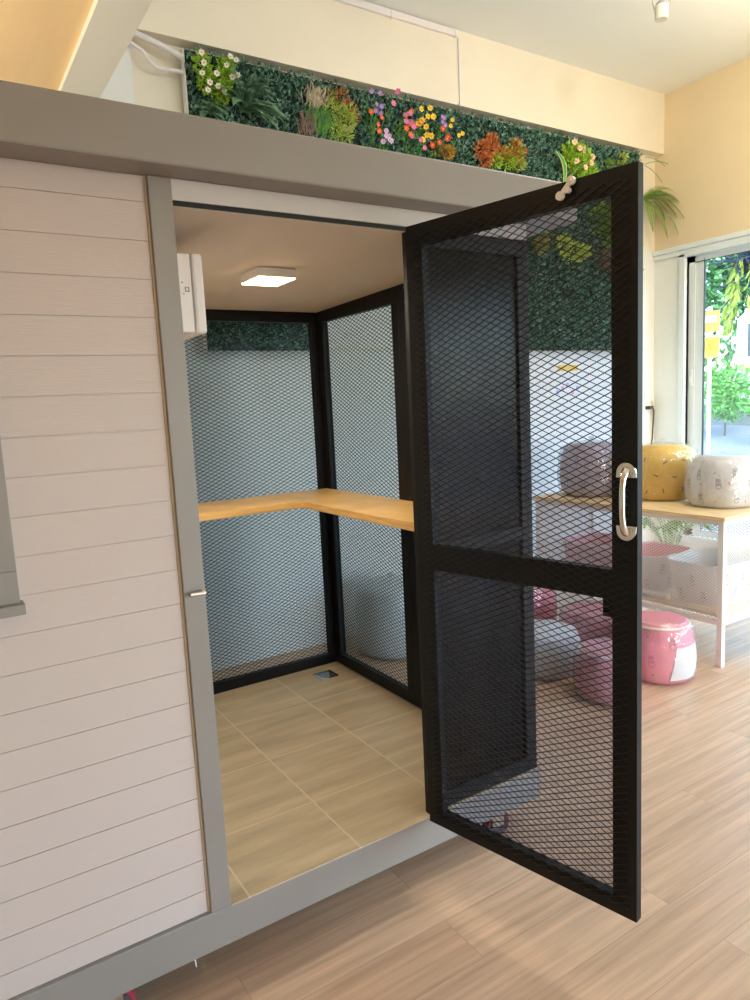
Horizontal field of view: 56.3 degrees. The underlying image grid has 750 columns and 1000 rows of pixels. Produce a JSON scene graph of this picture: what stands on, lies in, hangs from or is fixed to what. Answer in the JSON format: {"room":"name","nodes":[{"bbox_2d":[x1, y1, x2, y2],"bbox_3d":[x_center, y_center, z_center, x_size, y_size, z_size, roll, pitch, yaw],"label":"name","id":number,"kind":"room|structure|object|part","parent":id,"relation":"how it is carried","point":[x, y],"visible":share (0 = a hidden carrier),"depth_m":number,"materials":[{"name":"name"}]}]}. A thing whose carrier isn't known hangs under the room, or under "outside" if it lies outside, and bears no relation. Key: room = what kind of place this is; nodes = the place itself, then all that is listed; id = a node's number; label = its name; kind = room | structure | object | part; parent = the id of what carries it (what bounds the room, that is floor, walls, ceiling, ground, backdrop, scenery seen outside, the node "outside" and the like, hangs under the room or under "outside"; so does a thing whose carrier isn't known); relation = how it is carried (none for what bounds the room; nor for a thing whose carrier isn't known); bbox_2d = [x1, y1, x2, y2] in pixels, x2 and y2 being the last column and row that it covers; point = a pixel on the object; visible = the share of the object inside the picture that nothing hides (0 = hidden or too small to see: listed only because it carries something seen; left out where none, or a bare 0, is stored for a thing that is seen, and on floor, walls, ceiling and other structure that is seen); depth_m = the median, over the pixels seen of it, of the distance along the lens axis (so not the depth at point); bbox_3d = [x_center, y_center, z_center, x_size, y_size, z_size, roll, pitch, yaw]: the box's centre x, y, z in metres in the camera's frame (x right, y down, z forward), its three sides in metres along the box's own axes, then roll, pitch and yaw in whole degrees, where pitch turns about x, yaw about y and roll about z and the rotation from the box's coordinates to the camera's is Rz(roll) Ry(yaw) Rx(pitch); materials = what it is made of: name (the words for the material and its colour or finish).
{"room":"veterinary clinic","nodes":[
{"label":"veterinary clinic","id":0,"kind":"room"},
{"bbox_2d":[0,0,93,89],"bbox_3d":[-1.362,-1.198,-1.372,4.766,0.125,9.250,-8,9,-32],"label":"ceiling","id":1,"kind":"structure","parent":0,"point":[39,38],"depth_m":2.54,"materials":[{"name":"beige paint"}]},
{"bbox_2d":[58,0,152,97],"bbox_3d":[0.675,-2.025,-0.140,0.154,1.280,8.850,-8,9,-32],"label":"beam depth","id":2,"kind":"structure","parent":0,"point":[109,27],"depth_m":2.56,"materials":[{"name":"white paint"}]},
{"bbox_2d":[100,44,134,103],"bbox_3d":[-1.388,-0.693,3.932,0.344,3.641,0.040,-8,9,-32],"label":"pilaster","id":3,"kind":"object","parent":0,"point":[120,88],"depth_m":3.77,"materials":[{"name":"white paint"}]},
{"bbox_2d":[130,37,654,654],"bbox_3d":[-1.550,-0.994,3.940,10.050,4.250,0.200,-8,9,-32],"label":"wall","id":4,"kind":"structure","parent":0,"point":[648,263],"depth_m":4.59,"materials":[{"name":"white paint"}]},
{"bbox_2d":[129,41,184,73],"bbox_3d":[-1.223,-2.410,3.802,0.376,0.133,0.027,-8,9,-32],"label":"conduit pipe","id":5,"kind":"object","parent":4,"relation":"attached to","point":[173,70],"visible":0.73,"depth_m":3.81,"materials":[{"name":"white plastic"}]},
{"bbox_2d":[211,621,355,671],"bbox_3d":[0.747,0.779,5.485,4.556,0.100,0.015,-8,9,-32],"label":"baseboard","id":6,"kind":"structure","parent":4,"relation":"attached to","point":[318,631],"depth_m":4.58,"materials":[{"name":"white paint"}]},
{"bbox_2d":[329,348,392,349],"bbox_3d":[0.342,-1.081,5.027,1.740,0.015,0.015,-8,9,-32],"label":"trim","id":7,"kind":"structure","parent":4,"relation":"attached to","point":[330,348],"depth_m":4.75,"materials":[{"name":"beige plastic"}]},
{"bbox_2d":[179,45,644,351],"bbox_3d":[0.645,-1.929,5.060,4.032,1.692,0.102,-8,9,-32],"label":"hedge","id":8,"kind":"object","parent":4,"relation":"attached to","point":[543,161],"visible":0.28,"depth_m":4.95,"materials":[{"name":"green plant"}]},
{"bbox_2d":[194,98,230,119],"bbox_3d":[-0.911,-2.201,3.936,0.212,0.141,0.103,-8,9,-32],"label":"fern","id":9,"kind":"object","parent":8,"relation":"attached to","point":[208,105],"visible":0.98,"depth_m":3.96,"materials":[{"name":"green plant"}]},
{"bbox_2d":[191,48,240,105],"bbox_3d":[-0.897,-2.374,3.939,0.272,0.291,0.148,-8,9,-32],"label":"flowering shrub","id":10,"kind":"object","parent":8,"relation":"attached to","point":[216,78],"visible":0.98,"depth_m":3.93,"materials":[{"name":"green plant"}]},
{"bbox_2d":[219,66,289,130],"bbox_3d":[-0.691,-2.284,4.017,0.439,0.274,0.206,-8,9,-32],"label":"fern","id":11,"kind":"object","parent":8,"relation":"attached to","point":[247,94],"visible":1,"depth_m":4.05,"materials":[{"name":"green plant"}]},
{"bbox_2d":[297,77,341,139],"bbox_3d":[-0.348,-2.385,4.289,0.324,0.371,0.062,-8,9,-32],"label":"ornamental grass","id":12,"kind":"object","parent":8,"relation":"attached to","point":[324,122],"depth_m":4.29,"materials":[{"name":"green plant"}]},
{"bbox_2d":[322,87,360,143],"bbox_3d":[-0.203,-2.409,4.394,0.297,0.370,0.138,-8,9,-32],"label":"feathery shrub","id":13,"kind":"object","parent":8,"relation":"attached to","point":[345,108],"visible":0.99,"depth_m":4.38,"materials":[{"name":"green plant"}]},
{"bbox_2d":[364,109,383,145],"bbox_3d":[-0.011,-2.373,4.506,0.117,0.220,0.130,-8,9,-32],"label":"flower spray","id":14,"kind":"object","parent":8,"relation":"attached to","point":[371,111],"visible":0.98,"depth_m":4.49,"materials":[{"name":"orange plant"}]},
{"bbox_2d":[364,88,383,132],"bbox_3d":[-0.013,-2.488,4.491,0.116,0.244,0.134,-8,9,-32],"label":"flower spray","id":15,"kind":"object","parent":8,"relation":"attached to","point":[371,90],"visible":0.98,"depth_m":4.47,"materials":[{"name":"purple plant"}]},
{"bbox_2d":[378,128,393,149],"bbox_3d":[0.062,-2.312,4.563,0.107,0.177,0.124,-8,9,-32],"label":"flower spray","id":16,"kind":"object","parent":8,"relation":"attached to","point":[386,135],"visible":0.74,"depth_m":4.53,"materials":[{"name":"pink plant"}]},
{"bbox_2d":[385,88,415,143],"bbox_3d":[0.160,-2.515,4.603,0.197,0.308,0.129,-8,9,-32],"label":"flower spray","id":17,"kind":"object","parent":8,"relation":"attached to","point":[411,122],"visible":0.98,"depth_m":4.60,"materials":[{"name":"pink plant"}]},
{"bbox_2d":[401,108,423,151],"bbox_3d":[0.229,-2.450,4.652,0.145,0.249,0.131,-8,9,-32],"label":"flower spray","id":18,"kind":"object","parent":8,"relation":"attached to","point":[406,127],"visible":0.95,"depth_m":4.63,"materials":[{"name":"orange plant"}]},
{"bbox_2d":[405,133,426,155],"bbox_3d":[0.271,-2.347,4.698,0.136,0.169,0.119,-8,9,-32],"label":"flower spray","id":19,"kind":"object","parent":8,"relation":"attached to","point":[420,138],"visible":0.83,"depth_m":4.69,"materials":[{"name":"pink plant"}]},
{"bbox_2d":[414,105,435,154],"bbox_3d":[0.317,-2.474,4.703,0.159,0.314,0.137,-8,9,-32],"label":"flower spray","id":20,"kind":"object","parent":8,"relation":"attached to","point":[433,116],"visible":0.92,"depth_m":4.68,"materials":[{"name":"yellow plant"}]},
{"bbox_2d":[429,125,450,157],"bbox_3d":[0.423,-2.424,4.787,0.174,0.222,0.121,-8,9,-32],"label":"flower spray","id":21,"kind":"object","parent":8,"relation":"attached to","point":[448,136],"visible":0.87,"depth_m":4.76,"materials":[{"name":"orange plant"}]},
{"bbox_2d":[435,114,446,141],"bbox_3d":[0.453,-2.533,4.787,0.067,0.161,0.134,-5,8,-18],"label":"flower spray","id":22,"kind":"object","parent":8,"relation":"attached to","point":[443,117],"visible":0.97,"depth_m":4.77,"materials":[{"name":"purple plant"}]},
{"bbox_2d":[429,140,456,160],"bbox_3d":[0.466,-2.411,4.834,0.226,0.118,0.124,-6,8,-23],"label":"tuft","id":23,"kind":"object","parent":8,"relation":"attached to","point":[449,146],"visible":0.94,"depth_m":4.83,"materials":[{"name":"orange plant"}]},
{"bbox_2d":[443,118,464,148],"bbox_3d":[0.534,-2.517,4.851,0.137,0.199,0.118,-8,9,-32],"label":"flower spray","id":24,"kind":"object","parent":8,"relation":"attached to","point":[452,119],"visible":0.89,"depth_m":4.84,"materials":[{"name":"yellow plant"}]},
{"bbox_2d":[473,132,507,167],"bbox_3d":[0.832,-2.517,5.048,0.289,0.266,0.146,-8,9,-32],"label":"shrub","id":25,"kind":"object","parent":8,"relation":"attached to","point":[485,153],"visible":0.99,"depth_m":5.02,"materials":[{"name":"orange plant"}]},
{"bbox_2d":[488,146,518,171],"bbox_3d":[0.936,-2.483,5.118,0.289,0.186,0.138,-8,9,-32],"label":"tuft","id":26,"kind":"object","parent":8,"relation":"attached to","point":[508,155],"visible":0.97,"depth_m":5.11,"materials":[{"name":"green plant"}]},
{"bbox_2d":[501,137,527,164],"bbox_3d":[1.023,-2.569,5.167,0.264,0.208,0.138,-8,9,-32],"label":"shrub","id":27,"kind":"object","parent":8,"relation":"attached to","point":[517,140],"visible":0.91,"depth_m":5.14,"materials":[{"name":"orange plant"}]},
{"bbox_2d":[507,137,526,172],"bbox_3d":[1.041,-2.541,5.184,0.184,0.237,0.140,-8,9,-32],"label":"shrub","id":28,"kind":"object","parent":8,"relation":"attached to","point":[523,166],"visible":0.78,"depth_m":5.17,"materials":[{"name":"green plant"}]},
{"bbox_2d":[532,230,552,255],"bbox_3d":[1.273,-2.098,5.376,0.310,0.450,0.169,-8,9,-32],"label":"shrub","id":29,"kind":"object","parent":8,"relation":"attached to","point":[545,240],"visible":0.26,"depth_m":5.39,"materials":[{"name":"green plant"}]},
{"bbox_2d":[556,151,566,181],"bbox_3d":[1.438,-2.565,5.403,0.122,0.224,0.002,-8,9,-32],"label":"leaf plant","id":30,"kind":"object","parent":8,"relation":"attached to","point":[562,159],"visible":0.88,"depth_m":5.42,"materials":[{"name":"green plant"}]},
{"bbox_2d":[555,232,591,263],"bbox_3d":[1.570,-1.994,5.585,0.397,0.250,0.178,-8,9,-32],"label":"shrub","id":31,"kind":"object","parent":8,"relation":"attached to","point":[567,239],"visible":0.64,"depth_m":5.57,"materials":[{"name":"green plant"}]},
{"bbox_2d":[561,138,601,177],"bbox_3d":[1.620,-2.672,5.546,0.431,0.356,0.178,-8,9,-32],"label":"shrub","id":32,"kind":"object","parent":8,"relation":"attached to","point":[585,167],"visible":0.89,"depth_m":5.50,"materials":[{"name":"green plant"}]},
{"bbox_2d":[587,199,610,250],"bbox_3d":[1.932,-2.327,5.777,0.481,0.520,0.181,-8,9,-32],"label":"shrub","id":33,"kind":"object","parent":8,"relation":"attached to","point":[595,209],"visible":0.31,"depth_m":5.72,"materials":[{"name":"green plant"}]},
{"bbox_2d":[593,247,610,275],"bbox_3d":[1.965,-1.978,5.841,0.398,0.246,0.174,-8,9,-32],"label":"shrub","id":34,"kind":"object","parent":8,"relation":"attached to","point":[604,251],"visible":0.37,"depth_m":5.77,"materials":[{"name":"brown plant"}]},
{"bbox_2d":[601,158,627,168],"bbox_3d":[1.975,-2.744,5.764,0.318,0.129,0.146,-8,9,-32],"label":"creeper","id":35,"kind":"object","parent":8,"relation":"attached to","point":[609,161],"visible":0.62,"depth_m":5.72,"materials":[{"name":"green plant"}]},
{"bbox_2d":[617,151,629,163],"bbox_3d":[2.053,-2.830,5.807,0.115,0.107,0.105,1,9,28],"label":"leaf plant","id":36,"kind":"object","parent":8,"relation":"attached to","point":[623,156],"visible":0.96,"depth_m":5.79,"materials":[{"name":"green plant"}]},
{"bbox_2d":[645,157,667,181],"bbox_3d":[2.426,-2.849,6.044,0.236,0.208,0.034,-5,8,-15],"label":"hanging fern","id":37,"kind":"object","parent":8,"relation":"attached to","point":[645,157],"visible":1,"depth_m":6.03,"materials":[{"name":"green plant"}]},
{"bbox_2d":[643,187,683,238],"bbox_3d":[2.480,-2.488,6.053,0.421,0.474,0.171,-5,8,-19],"label":"hanging fern","id":38,"kind":"object","parent":8,"relation":"attached to","point":[653,195],"visible":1,"depth_m":6.04,"materials":[{"name":"green plant"}]},
{"bbox_2d":[550,363,585,404],"bbox_3d":[1.621,-0.974,5.871,0.420,0.340,0.007,-8,9,-32],"label":"poster","id":39,"kind":"object","parent":4,"relation":"attached to","point":[561,379],"visible":0.72,"depth_m":5.86,"materials":[{"name":"white paper"}]},
{"bbox_2d":[644,389,654,444],"bbox_3d":[2.532,-0.610,6.470,0.116,0.811,0.056,-8,9,-32],"label":"wall socket","id":40,"kind":"object","parent":4,"relation":"attached to","point":[647,393],"visible":0.94,"depth_m":6.44,"materials":[{"name":"white plastic"}]},
{"bbox_3d":[2.511,-0.959,6.444,0.100,0.110,0.015,-8,9,-32],"label":"plate","id":41,"kind":"part","parent":40,"relation":"part of","materials":[{"name":"white plastic"}]},
{"bbox_2d":[651,400,653,539],"bbox_3d":[2.596,-0.227,6.573,0.045,1.417,0.018,-8,9,-32],"label":"conduit pipe","id":42,"kind":"object","parent":4,"relation":"attached to","point":[652,400],"visible":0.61,"depth_m":6.52,"materials":[{"name":"beige plastic"}]},
{"bbox_2d":[133,0,664,157],"bbox_3d":[0.421,-2.991,4.831,4.940,0.489,0.093,-8,9,-32],"label":"beam","id":43,"kind":"structure","parent":0,"point":[332,40],"depth_m":4.69,"materials":[{"name":"beige paint"}]},
{"bbox_2d":[134,30,183,60],"bbox_3d":[-1.227,-2.490,3.791,0.384,0.142,0.037,-8,9,-32],"label":"conduit pipe","id":44,"kind":"object","parent":43,"relation":"attached to","point":[138,34],"visible":0.66,"depth_m":3.81,"materials":[{"name":"white plastic"}]},
{"bbox_2d":[333,0,457,37],"bbox_3d":[0.011,-3.135,4.478,1.330,0.052,0.027,-8,9,-32],"label":"cable trunking","id":45,"kind":"object","parent":43,"relation":"attached to","point":[392,14],"visible":1,"depth_m":4.57,"materials":[{"name":"white plastic"}]},
{"bbox_2d":[457,38,462,106],"bbox_3d":[0.589,-2.973,4.877,0.032,0.443,0.020,-8,9,-32],"label":"cable trunking","id":46,"kind":"object","parent":43,"relation":"attached to","point":[460,104],"visible":1,"depth_m":4.87,"materials":[{"name":"white plastic"}]},
{"bbox_2d":[133,583,749,999],"bbox_3d":[1.006,1.556,0.451,10.050,0.100,9.250,-8,9,-32],"label":"floor","id":47,"kind":"structure","parent":0,"point":[456,919],"depth_m":2.22,"materials":[{"name":"brown wood"}]},
{"bbox_2d":[0,80,642,999],"bbox_3d":[-1.167,0.247,1.956,3.801,2.294,2.370,-8,9,-32],"label":"cabin","id":48,"kind":"object","parent":47,"relation":"on","point":[157,815],"visible":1,"depth_m":1.85,"materials":[{"name":"beige"}]},
{"bbox_3d":[-1.195,0.299,1.363,0.931,0.024,0.049,-8,9,-32],"label":"window sill","id":49,"kind":"part","parent":48,"relation":"part of","materials":[{"name":"grey paint"}]},
{"bbox_3d":[-0.492,0.177,1.853,0.059,1.948,0.060,-8,9,-32],"label":"door post","id":50,"kind":"part","parent":48,"relation":"part of","materials":[{"name":"grey metal"}]},
{"bbox_2d":[177,253,206,339],"bbox_3d":[-0.603,-0.581,2.038,0.132,0.217,0.266,-8,9,-32],"label":"box","id":51,"kind":"object","parent":48,"relation":"attached to","point":[189,266],"visible":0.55,"depth_m":1.95,"materials":[{"name":"white plastic"}]},
{"bbox_3d":[-0.766,0.026,3.413,1.150,1.830,0.004,-8,9,-32],"label":"panel","id":52,"kind":"part","parent":48,"relation":"part of","materials":[{"name":"black metal"}]},
{"bbox_2d":[240,266,295,286],"bbox_3d":[-0.389,-0.811,2.549,0.147,0.036,0.165,-8,9,-32],"label":"ceiling light","id":53,"kind":"object","parent":48,"relation":"attached to","point":[258,276],"visible":1,"depth_m":2.50,"materials":[{"name":"white plastic"}]},
{"bbox_2d":[242,276,294,286],"bbox_3d":[-0.389,-0.795,2.551,0.139,0.004,0.157,-8,9,-32],"label":"diffuser","id":54,"kind":"object","parent":53,"relation":"attached to","point":[275,281],"depth_m":2.53,"materials":[{"name":"white plastic"}]},
{"bbox_3d":[-0.755,0.028,3.396,1.173,1.851,0.035,-8,9,-32],"label":"frame","id":55,"kind":"part","parent":48,"relation":"part of","materials":[{"name":"black metal"}]},
{"bbox_3d":[-0.407,-0.845,2.647,1.200,0.045,1.450,-8,9,-32],"label":"ceiling panel","id":56,"kind":"part","parent":48,"relation":"part of","materials":[{"name":"beige paint"}]},
{"bbox_2d":[198,488,413,530],"bbox_3d":[-0.368,0.081,2.795,1.172,0.032,1.397,-8,9,-32],"label":"corner shelf","id":57,"kind":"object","parent":48,"relation":"attached to","point":[397,513],"depth_m":3.09,"materials":[{"name":"brown wood"}]},
{"bbox_2d":[313,670,338,680],"bbox_3d":[-0.254,0.905,3.627,0.100,0.003,0.100,-8,9,-32],"label":"floor drain","id":58,"kind":"object","parent":48,"relation":"on","point":[327,674],"visible":1,"depth_m":3.62,"materials":[{"name":"silver metal"}]},
{"bbox_3d":[-0.247,-0.049,3.717,0.038,1.866,0.040,-8,9,-32],"label":"corner post","id":59,"kind":"part","parent":48,"relation":"part of","materials":[{"name":"black metal"}]},
{"bbox_3d":[-0.044,-0.008,3.401,0.035,1.851,0.720,-8,9,-32],"label":"frame","id":60,"kind":"part","parent":48,"relation":"part of","materials":[{"name":"black metal"}]},
{"bbox_3d":[-0.026,-0.010,3.412,0.004,1.830,0.697,-8,9,-32],"label":"panel","id":61,"kind":"part","parent":48,"relation":"part of","materials":[{"name":"black metal"}]},
{"bbox_3d":[0.337,0.054,2.813,0.035,1.851,0.688,-8,9,-32],"label":"frame","id":62,"kind":"part","parent":48,"relation":"part of","materials":[{"name":"black metal"}]},
{"bbox_3d":[0.344,0.091,2.374,0.505,1.896,0.022,-8,9,-32],"label":"frame","id":63,"kind":"part","parent":48,"relation":"part of","materials":[{"name":"black metal"}]},
{"bbox_3d":[0.385,0.150,1.947,0.660,1.832,0.003,5,11,44],"label":"panel","id":64,"kind":"part","parent":48,"relation":"part of","materials":[{"name":"black metal"}]},
{"bbox_3d":[0.396,0.148,1.958,0.703,1.886,0.026,5,11,44],"label":"door","id":65,"kind":"part","parent":48,"relation":"part of","materials":[{"name":"black metal"}]},
{"bbox_3d":[0.597,0.006,1.685,0.040,0.190,0.050,-8,9,-32],"label":"pull handle","id":66,"kind":"part","parent":48,"relation":"part of","materials":[{"name":"silver metal"}]},
{"bbox_2d":[355,572,405,659],"bbox_3d":[0.110,0.727,4.574,0.495,0.510,0.492,-8,9,-32],"label":"pouf","id":67,"kind":"object","parent":47,"relation":"on","point":[390,574],"visible":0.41,"depth_m":4.37,"materials":[{"name":"fabric"}]},
{"bbox_2d":[534,587,556,619],"bbox_3d":[1.028,0.698,4.795,0.423,0.418,0.426,-8,9,-32],"label":"pouf","id":68,"kind":"object","parent":47,"relation":"on","point":[538,591],"visible":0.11,"depth_m":4.62,"materials":[{"name":"pink fabric"}]},
{"bbox_2d":[534,619,580,679],"bbox_3d":[0.994,0.856,4.129,0.425,0.290,0.428,-8,9,-32],"label":"pouf","id":69,"kind":"object","parent":47,"relation":"on","point":[544,621],"visible":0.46,"depth_m":3.95,"materials":[{"name":"fabric"}]},
{"bbox_2d":[560,601,611,642],"bbox_3d":[1.338,0.787,4.381,0.384,0.325,0.382,-8,9,-32],"label":"pouf","id":70,"kind":"object","parent":47,"relation":"on","point":[598,605],"visible":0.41,"depth_m":4.24,"materials":[{"name":"fabric"}]},
{"bbox_2d":[574,638,611,705],"bbox_3d":[1.230,0.887,3.725,0.350,0.313,0.351,-8,9,-32],"label":"pouf","id":71,"kind":"object","parent":47,"relation":"on","point":[605,644],"visible":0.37,"depth_m":3.63,"materials":[{"name":"fabric"}]},
{"bbox_2d":[533,492,749,667],"bbox_3d":[1.841,0.434,4.742,0.644,0.878,1.464,-8,9,-32],"label":"display table","id":72,"kind":"object","parent":47,"relation":"on","point":[679,510],"visible":0.62,"depth_m":4.20,"materials":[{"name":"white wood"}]},
{"bbox_3d":[1.215,0.416,5.176,0.034,0.856,0.034,-8,9,-32],"label":"leg","id":73,"kind":"part","parent":72,"relation":"part of","materials":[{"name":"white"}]},
{"bbox_2d":[559,442,611,496],"bbox_3d":[1.563,-0.252,5.064,0.475,0.418,0.479,-8,9,-32],"label":"pouf","id":74,"kind":"object","parent":72,"relation":"on","point":[597,455],"visible":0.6,"depth_m":4.89,"materials":[{"name":"fabric"}]},
{"bbox_2d":[561,532,611,566],"bbox_3d":[1.615,0.406,5.084,0.452,0.256,0.412,-8,9,-32],"label":"fabric bin","id":75,"kind":"object","parent":72,"relation":"on","point":[593,532],"visible":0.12,"depth_m":4.97,"materials":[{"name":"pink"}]},
{"bbox_3d":[1.707,0.350,5.487,0.034,0.856,0.034,-8,9,-32],"label":"leg","id":76,"kind":"part","parent":72,"relation":"part of","materials":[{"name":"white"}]},
{"bbox_3d":[1.836,0.325,4.728,0.612,0.609,1.432,-8,9,-32],"label":"rail","id":77,"kind":"part","parent":72,"relation":"part of","materials":[{"name":"white metal"}]},
{"bbox_2d":[642,588,669,599],"bbox_3d":[1.762,0.593,4.460,0.042,0.042,0.235,-8,9,-32],"label":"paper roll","id":78,"kind":"object","parent":72,"relation":"on","point":[643,588],"visible":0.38,"depth_m":4.42,"materials":[{"name":"white paper"}]},
{"bbox_2d":[642,541,691,590],"bbox_3d":[1.871,0.448,4.727,0.452,0.246,0.392,-8,9,-32],"label":"fabric bin","id":79,"kind":"object","parent":72,"relation":"on","point":[647,541],"visible":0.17,"depth_m":4.56,"materials":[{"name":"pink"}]},
{"bbox_2d":[642,444,694,500],"bbox_3d":[1.931,-0.216,4.734,0.486,0.400,0.480,-8,9,-32],"label":"pouf","id":80,"kind":"object","parent":72,"relation":"on","point":[665,467],"visible":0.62,"depth_m":4.55,"materials":[{"name":"yellow fabric"}]},
{"bbox_2d":[642,587,749,616],"bbox_3d":[1.848,0.578,4.762,0.560,0.018,1.380,-8,9,-32],"label":"shelf","id":81,"kind":"object","parent":72,"relation":"attached to","point":[706,611],"depth_m":4.21,"materials":[{"name":"white wood"}]},
{"bbox_2d":[667,548,749,605],"bbox_3d":[2.086,0.480,4.356,0.472,0.261,0.412,-8,9,-32],"label":"fabric bin","id":82,"kind":"object","parent":72,"relation":"on","point":[699,548],"visible":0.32,"depth_m":4.25,"materials":[{"name":"grey"}]},
{"bbox_2d":[685,455,749,507],"bbox_3d":[2.142,-0.141,4.327,0.439,0.342,0.435,-8,9,-32],"label":"pouf","id":83,"kind":"object","parent":72,"relation":"on","point":[712,481],"visible":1,"depth_m":4.17,"materials":[{"name":"white fabric"}]},
{"bbox_3d":[1.976,0.540,4.000,0.034,0.856,0.034,-8,9,-32],"label":"leg","id":84,"kind":"part","parent":72,"relation":"part of","materials":[{"name":"white metal"}]},
{"bbox_2d":[642,611,696,683],"bbox_3d":[1.607,0.802,3.960,0.397,0.383,0.393,-8,9,-32],"label":"pouf","id":85,"kind":"object","parent":47,"relation":"on","point":[669,654],"visible":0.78,"depth_m":3.81,"materials":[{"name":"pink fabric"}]},
{"bbox_2d":[642,517,714,543],"bbox_3d":[2.288,0.365,5.515,0.746,0.761,0.597,-3,8,-1],"label":"potted plant","id":86,"kind":"object","parent":47,"relation":"on","point":[644,517],"visible":0.05,"depth_m":5.36,"materials":[{"name":"green plant"}]},
{"bbox_2d":[363,0,749,94],"bbox_3d":[2.861,-2.919,1.181,5.140,0.120,9.250,-8,9,-32],"label":"ceiling","id":87,"kind":"structure","parent":0,"point":[621,40],"depth_m":4.95,"materials":[{"name":"white paint"}]},
{"bbox_2d":[652,0,670,22],"bbox_3d":[1.664,-2.999,4.072,0.110,0.388,0.110,-8,9,-32],"label":"spotlight","id":88,"kind":"object","parent":87,"relation":"hanging from","point":[661,10],"visible":1,"depth_m":4.07,"materials":[{"name":"beige plastic"}]},
{"bbox_2d":[654,57,749,553],"bbox_3d":[5.088,-1.148,2.690,0.200,4.250,9.050,-8,9,-32],"label":"wall","id":89,"kind":"structure","parent":0,"point":[707,119],"depth_m":5.93,"materials":[{"name":"beige paint"}]},
{"bbox_2d":[652,229,749,261],"bbox_3d":[4.903,-1.802,2.621,0.035,0.080,8.850,-8,9,-32],"label":"trim","id":90,"kind":"structure","parent":89,"relation":"attached to","point":[744,235],"depth_m":5.92,"materials":[{"name":"white wood"}]},
{"bbox_2d":[676,239,749,551],"bbox_3d":[3.483,-0.779,5.182,0.110,2.560,2.690,-8,9,-32],"label":"window","id":91,"kind":"structure","parent":89,"relation":"in","point":[692,266],"depth_m":6.16,"materials":[{"name":"white"}]},
{"label":"outside","id":92,"kind":"structure","parent":0,"visible":0},
{"bbox_2d":[702,396,749,534],"bbox_3d":[18.018,-2.217,19.530,39.650,1.550,70.000,-8,9,-32],"label":"pavement","id":93,"kind":"structure","parent":92,"point":[736,441],"depth_m":10.31,"materials":[{"name":"concrete"}]},
{"bbox_2d":[705,306,719,454],"bbox_3d":[4.330,-1.409,9.043,0.070,2.120,0.220,-8,9,-32],"label":"sign post","id":94,"kind":"object","parent":93,"relation":"on","point":[712,318],"visible":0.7,"depth_m":8.96,"materials":[{"name":"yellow metal"}]},
{"bbox_3d":[4.323,-1.413,9.073,0.046,2.120,0.046,3,9,35],"label":"post","id":95,"kind":"part","parent":94,"relation":"part of","materials":[{"name":"silver metal"}]},
{"bbox_2d":[704,358,749,435],"bbox_3d":[5.355,-1.541,10.639,1.057,1.252,1.241,4,11,43],"label":"shrub","id":96,"kind":"object","parent":93,"relation":"on","point":[723,386],"visible":0.82,"depth_m":10.44,"materials":[{"name":"green plant"}]},
{"bbox_2d":[704,405,749,424],"bbox_3d":[8.869,-0.827,6.667,0.200,0.470,14.150,-8,9,-32],"label":"wall","id":97,"kind":"structure","parent":93,"relation":"on","point":[745,419],"depth_m":11.26,"materials":[{"name":"white paint"}]},
{"bbox_2d":[705,254,749,351],"bbox_3d":[8.740,-4.646,16.777,2.715,5.407,3.655,-8,9,-32],"label":"shrub","id":98,"kind":"object","parent":93,"relation":"on","point":[715,279],"visible":0.22,"depth_m":16.54,"materials":[{"name":"green plant"}]},
{"bbox_2d":[705,258,749,368],"bbox_3d":[10.848,-6.245,20.450,4.830,7.372,5.026,-1,8,15],"label":"shrub","id":99,"kind":"object","parent":93,"relation":"on","point":[731,352],"visible":0.04,"depth_m":20.44,"materials":[{"name":"green plant"}]},
{"bbox_2d":[735,310,749,397],"bbox_3d":[9.092,-2.625,12.637,1.770,2.050,4.448,-8,9,-32],"label":"van","id":100,"kind":"object","parent":93,"relation":"on","point":[743,323],"visible":0.6,"depth_m":13.80,"materials":[{"name":"white paint"}]},
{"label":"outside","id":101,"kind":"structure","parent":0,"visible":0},
{"bbox_2d":[706,251,749,341],"bbox_3d":[3.580,-2.451,6.565,0.898,1.875,0.820,0,8,23],"label":"plant","id":102,"kind":"object","parent":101,"point":[732,297],"visible":0.7,"depth_m":6.70,"materials":[{"name":"green plant"}]}
]}

